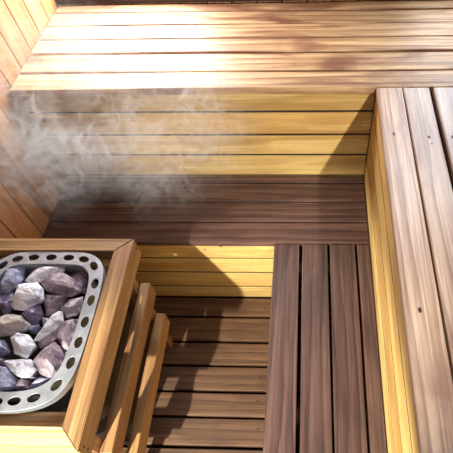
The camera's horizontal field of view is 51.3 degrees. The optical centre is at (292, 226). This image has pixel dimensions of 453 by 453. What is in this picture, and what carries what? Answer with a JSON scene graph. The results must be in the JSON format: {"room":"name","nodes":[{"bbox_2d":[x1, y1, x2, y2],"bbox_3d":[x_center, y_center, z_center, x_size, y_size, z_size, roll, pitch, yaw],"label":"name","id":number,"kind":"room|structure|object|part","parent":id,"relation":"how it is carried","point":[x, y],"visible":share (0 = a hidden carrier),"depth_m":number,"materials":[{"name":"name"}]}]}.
{"room":"spa","nodes":[
{"label":"spa","id":0,"kind":"room"},
{"bbox_2d":[0,0,68,238],"bbox_3d":[-0.972,-0.159,0.891,0.020,2.500,2.272,0,55,2],"label":"wall","id":1,"kind":"structure","parent":0,"point":[32,177],"depth_m":1.60,"materials":[{"name":"brown wood"}]},
{"bbox_2d":[122,247,368,452],"bbox_3d":[0.063,0.590,1.900,1.980,0.071,2.270,0,55,2],"label":"floor","id":2,"kind":"structure","parent":0,"point":[211,394],"depth_m":1.86,"materials":[{"name":"brown wood"}]},
{"bbox_2d":[0,251,149,445],"bbox_3d":[-0.716,0.463,1.546,0.360,0.695,0.463,0,55,2],"label":"stove","id":3,"kind":"object","parent":2,"relation":"on","point":[54,395],"visible":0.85,"depth_m":1.32,"materials":[{"name":"metal"}]},
{"bbox_2d":[0,357,7,366],"bbox_3d":[-0.781,0.363,1.243,0.048,0.050,0.029,0,55,2],"label":"stone","id":4,"kind":"object","parent":3,"relation":"in","point":[2,359],"visible":0.49,"depth_m":1.23,"materials":[{"name":"stone"}]},
{"bbox_2d":[0,340,10,356],"bbox_3d":[-0.788,0.324,1.256,0.044,0.055,0.060,-21,56,-12],"label":"stone","id":5,"kind":"object","parent":3,"relation":"in","point":[5,350],"visible":1,"depth_m":1.24,"materials":[{"name":"grey stone"}]},
{"bbox_2d":[0,292,15,314],"bbox_3d":[-0.824,0.224,1.345,0.048,0.046,0.076,-12,55,-6],"label":"stone","id":6,"kind":"object","parent":3,"relation":"in","point":[6,299],"visible":0.71,"depth_m":1.33,"materials":[{"name":"purple stone"}]},
{"bbox_2d":[0,366,17,391],"bbox_3d":[-0.746,0.387,1.200,0.059,0.058,0.085,-19,56,-11],"label":"stone","id":7,"kind":"object","parent":3,"relation":"in","point":[8,380],"visible":0.91,"depth_m":1.18,"materials":[{"name":"grey stone"}]},
{"bbox_2d":[0,265,27,293],"bbox_3d":[-0.827,0.150,1.377,0.066,0.057,0.103,-7,55,-3],"label":"stone","id":8,"kind":"object","parent":3,"relation":"in","point":[13,277],"visible":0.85,"depth_m":1.35,"materials":[{"name":"grey stone"}]},
{"bbox_2d":[0,314,30,336],"bbox_3d":[-0.778,0.270,1.288,0.099,0.057,0.069,-17,56,-10],"label":"stone","id":9,"kind":"object","parent":3,"relation":"in","point":[10,324],"visible":0.92,"depth_m":1.27,"materials":[{"name":"beige stone"}]},
{"bbox_2d":[4,359,38,377],"bbox_3d":[-0.710,0.372,1.211,0.094,0.049,0.050,0,55,2],"label":"stone","id":10,"kind":"object","parent":3,"relation":"in","point":[24,368],"visible":1,"depth_m":1.20,"materials":[{"name":"grey stone"}]},
{"bbox_2d":[14,378,31,390],"bbox_3d":[-0.698,0.408,1.196,0.045,0.047,0.029,-10,55,-5],"label":"stone","id":11,"kind":"object","parent":3,"relation":"in","point":[23,384],"visible":0.85,"depth_m":1.18,"materials":[{"name":"stone"}]},
{"bbox_2d":[11,333,37,357],"bbox_3d":[-0.721,0.320,1.249,0.056,0.057,0.081,-26,58,-16],"label":"stone","id":12,"kind":"object","parent":3,"relation":"in","point":[23,345],"visible":1,"depth_m":1.23,"materials":[{"name":"grey stone"}]},
{"bbox_2d":[11,282,43,311],"bbox_3d":[-0.754,0.200,1.328,0.092,0.061,0.090,0,55,2],"label":"stone","id":13,"kind":"object","parent":3,"relation":"in","point":[27,295],"visible":0.97,"depth_m":1.31,"materials":[{"name":"grey stone"}]},
{"bbox_2d":[20,304,44,324],"bbox_3d":[-0.731,0.254,1.309,0.060,0.056,0.063,-32,60,-19],"label":"stone","id":14,"kind":"object","parent":3,"relation":"in","point":[33,315],"visible":0.87,"depth_m":1.30,"materials":[{"name":"purple stone"}]},
{"bbox_2d":[29,324,41,333],"bbox_3d":[-0.723,0.288,1.304,0.032,0.047,0.026,-19,56,-11],"label":"stone","id":15,"kind":"object","parent":3,"relation":"in","point":[35,329],"visible":0.83,"depth_m":1.29,"materials":[{"name":"stone"}]},
{"bbox_2d":[30,377,50,388],"bbox_3d":[-0.648,0.405,1.201,0.055,0.054,0.032,0,55,2],"label":"stone","id":16,"kind":"object","parent":3,"relation":"in","point":[40,381],"visible":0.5,"depth_m":1.19,"materials":[{"name":"grey stone"}]},
{"bbox_2d":[42,318,47,326],"bbox_3d":[-0.695,0.271,1.312,0.016,0.047,0.028,-15,55,-8],"label":"stone","id":17,"kind":"object","parent":3,"relation":"in","point":[44,319],"visible":0.48,"depth_m":1.30,"materials":[{"name":"beige stone"}]},
{"bbox_2d":[25,266,65,285],"bbox_3d":[-0.733,0.144,1.380,0.112,0.055,0.060,-5,55,-2],"label":"stone","id":18,"kind":"object","parent":3,"relation":"in","point":[38,274],"visible":0.77,"depth_m":1.36,"materials":[{"name":"grey stone"}]},
{"bbox_2d":[33,342,63,377],"bbox_3d":[-0.633,0.349,1.212,0.073,0.064,0.087,-35,61,-21],"label":"stone","id":19,"kind":"object","parent":3,"relation":"in","point":[49,360],"visible":0.84,"depth_m":1.19,"materials":[{"name":"stone"}]},
{"bbox_2d":[38,329,58,347],"bbox_3d":[-0.662,0.310,1.272,0.066,0.050,0.029,-33,60,-20],"label":"stone","id":20,"kind":"object","parent":3,"relation":"in","point":[52,337],"visible":0.82,"depth_m":1.26,"materials":[{"name":"stone"}]},
{"bbox_2d":[0,264,97,401],"bbox_3d":[-0.724,0.288,1.303,0.284,0.086,0.372,0,55,2],"label":"basket","id":21,"kind":"object","parent":3,"relation":"on","point":[53,388],"depth_m":1.27,"materials":[{"name":"metal"}]},
{"bbox_2d":[34,311,64,341],"bbox_3d":[-0.665,0.276,1.276,0.041,0.053,0.102,29,61,21],"label":"stone","id":22,"kind":"object","parent":3,"relation":"in","point":[56,319],"visible":0.91,"depth_m":1.26,"materials":[{"name":"grey stone"}]},
{"bbox_2d":[44,294,69,316],"bbox_3d":[-0.687,0.225,1.336,0.079,0.053,0.070,0,55,2],"label":"stone","id":23,"kind":"object","parent":3,"relation":"in","point":[54,303],"visible":0.78,"depth_m":1.32,"materials":[{"name":"stone"}]},
{"bbox_2d":[41,272,82,297],"bbox_3d":[-0.668,0.174,1.354,0.131,0.054,0.065,18,57,14],"label":"stone","id":24,"kind":"object","parent":3,"relation":"in","point":[60,283],"visible":0.98,"depth_m":1.33,"materials":[{"name":"stone"}]},
{"bbox_2d":[58,319,77,351],"bbox_3d":[-0.615,0.295,1.264,0.051,0.055,0.097,0,55,2],"label":"stone","id":25,"kind":"object","parent":3,"relation":"in","point":[67,329],"visible":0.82,"depth_m":1.25,"materials":[{"name":"grey stone"}]},
{"bbox_2d":[60,296,83,318],"bbox_3d":[-0.622,0.232,1.311,0.067,0.058,0.058,-15,55,-9],"label":"stone","id":26,"kind":"object","parent":3,"relation":"in","point":[72,308],"visible":0.8,"depth_m":1.29,"materials":[{"name":"stone"}]},
{"bbox_2d":[70,271,88,293],"bbox_3d":[-0.622,0.163,1.383,0.046,0.046,0.084,-37,61,-22],"label":"stone","id":27,"kind":"object","parent":3,"relation":"in","point":[81,277],"visible":0.84,"depth_m":1.37,"materials":[{"name":"stone"}]},
{"bbox_2d":[0,238,172,452],"bbox_3d":[-0.709,0.479,1.533,0.460,0.699,0.589,0,55,2],"label":"guard","id":28,"kind":"object","parent":2,"relation":"on","point":[74,430],"visible":0.88,"depth_m":1.33,"materials":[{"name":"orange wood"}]},
{"bbox_3d":[-0.725,0.519,1.126,0.457,0.082,0.052,0,55,2],"label":"rail","id":29,"kind":"part","parent":28,"relation":"part of","materials":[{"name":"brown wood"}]},
{"bbox_3d":[-0.711,0.078,1.439,0.456,0.082,0.045,0,55,2],"label":"rail","id":30,"kind":"part","parent":28,"relation":"part of","materials":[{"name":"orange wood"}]},
{"bbox_3d":[-0.514,0.301,1.274,0.053,0.082,0.585,0,55,2],"label":"rail","id":31,"kind":"part","parent":28,"relation":"part of","materials":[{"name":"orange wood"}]},
{"bbox_3d":[-0.539,0.704,1.418,0.034,0.616,0.036,0,55,2],"label":"corner post","id":32,"kind":"part","parent":28,"relation":"part of","materials":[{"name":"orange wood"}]},
{"bbox_3d":[-0.528,0.314,1.695,0.034,0.616,0.036,0,55,2],"label":"corner post","id":33,"kind":"part","parent":28,"relation":"part of","materials":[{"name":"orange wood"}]},
{"bbox_2d":[42,176,368,296],"bbox_3d":[-0.316,0.059,1.966,1.204,0.457,0.322,0,55,2],"label":"bench","id":34,"kind":"object","parent":2,"relation":"on","point":[194,236],"visible":0.7,"depth_m":1.79,"materials":[{"name":"brown wood"}]},
{"bbox_3d":[-0.483,0.182,1.901,0.876,0.425,0.021,0,55,2],"label":"riser panel","id":35,"kind":"part","parent":34,"relation":"part of","materials":[{"name":"yellow wood"}]},
{"bbox_2d":[10,0,452,189],"bbox_3d":[0.071,-0.394,2.003,1.972,0.901,0.514,0,55,2],"label":"bench","id":36,"kind":"object","parent":2,"relation":"on","point":[260,89],"visible":0.72,"depth_m":1.65,"materials":[{"name":"brown wood"}]},
{"bbox_3d":[0.063,-0.203,1.880,1.966,0.858,0.021,0,55,2],"label":"riser panel","id":37,"kind":"part","parent":36,"relation":"part of","materials":[{"name":"yellow wood"}]},
{"bbox_2d":[263,244,386,452],"bbox_3d":[0.094,0.766,1.449,0.343,0.457,1.402,0,55,2],"label":"bench","id":38,"kind":"object","parent":2,"relation":"on","point":[356,428],"visible":1,"depth_m":1.43,"materials":[{"name":"brown wood"}]},
{"bbox_3d":[0.252,0.282,1.829,0.040,0.390,0.040,0,55,2],"label":"leg","id":39,"kind":"part","parent":38,"relation":"part of","materials":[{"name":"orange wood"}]},
{"bbox_3d":[0.240,0.690,1.540,0.040,0.390,0.040,0,55,2],"label":"leg","id":40,"kind":"part","parent":38,"relation":"part of","materials":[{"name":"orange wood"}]},
{"bbox_2d":[360,87,452,452],"bbox_3d":[0.637,0.512,1.340,0.759,0.900,1.738,0,55,2],"label":"bench","id":41,"kind":"object","parent":2,"relation":"on","point":[409,192],"visible":0.84,"depth_m":1.19,"materials":[{"name":"brown wood"}]},
{"bbox_3d":[0.274,0.512,1.364,0.020,0.858,1.728,0,55,2],"label":"riser panel","id":42,"kind":"part","parent":41,"relation":"part of","materials":[{"name":"yellow wood"}]},
{"bbox_2d":[60,0,442,5],"bbox_3d":[0.056,-1.089,1.517,1.980,2.500,0.020,0,55,2],"label":"wall","id":43,"kind":"structure","parent":0,"point":[248,2],"depth_m":1.82,"materials":[{"name":"brown wood"}]},
{"bbox_2d":[56,0,318,3],"bbox_3d":[0.065,-0.888,1.772,1.978,0.048,0.012,0,55,2],"label":"trim","id":44,"kind":"structure","parent":43,"relation":"attached to","point":[58,1],"depth_m":1.81,"materials":[{"name":"black wood"}]}
]}

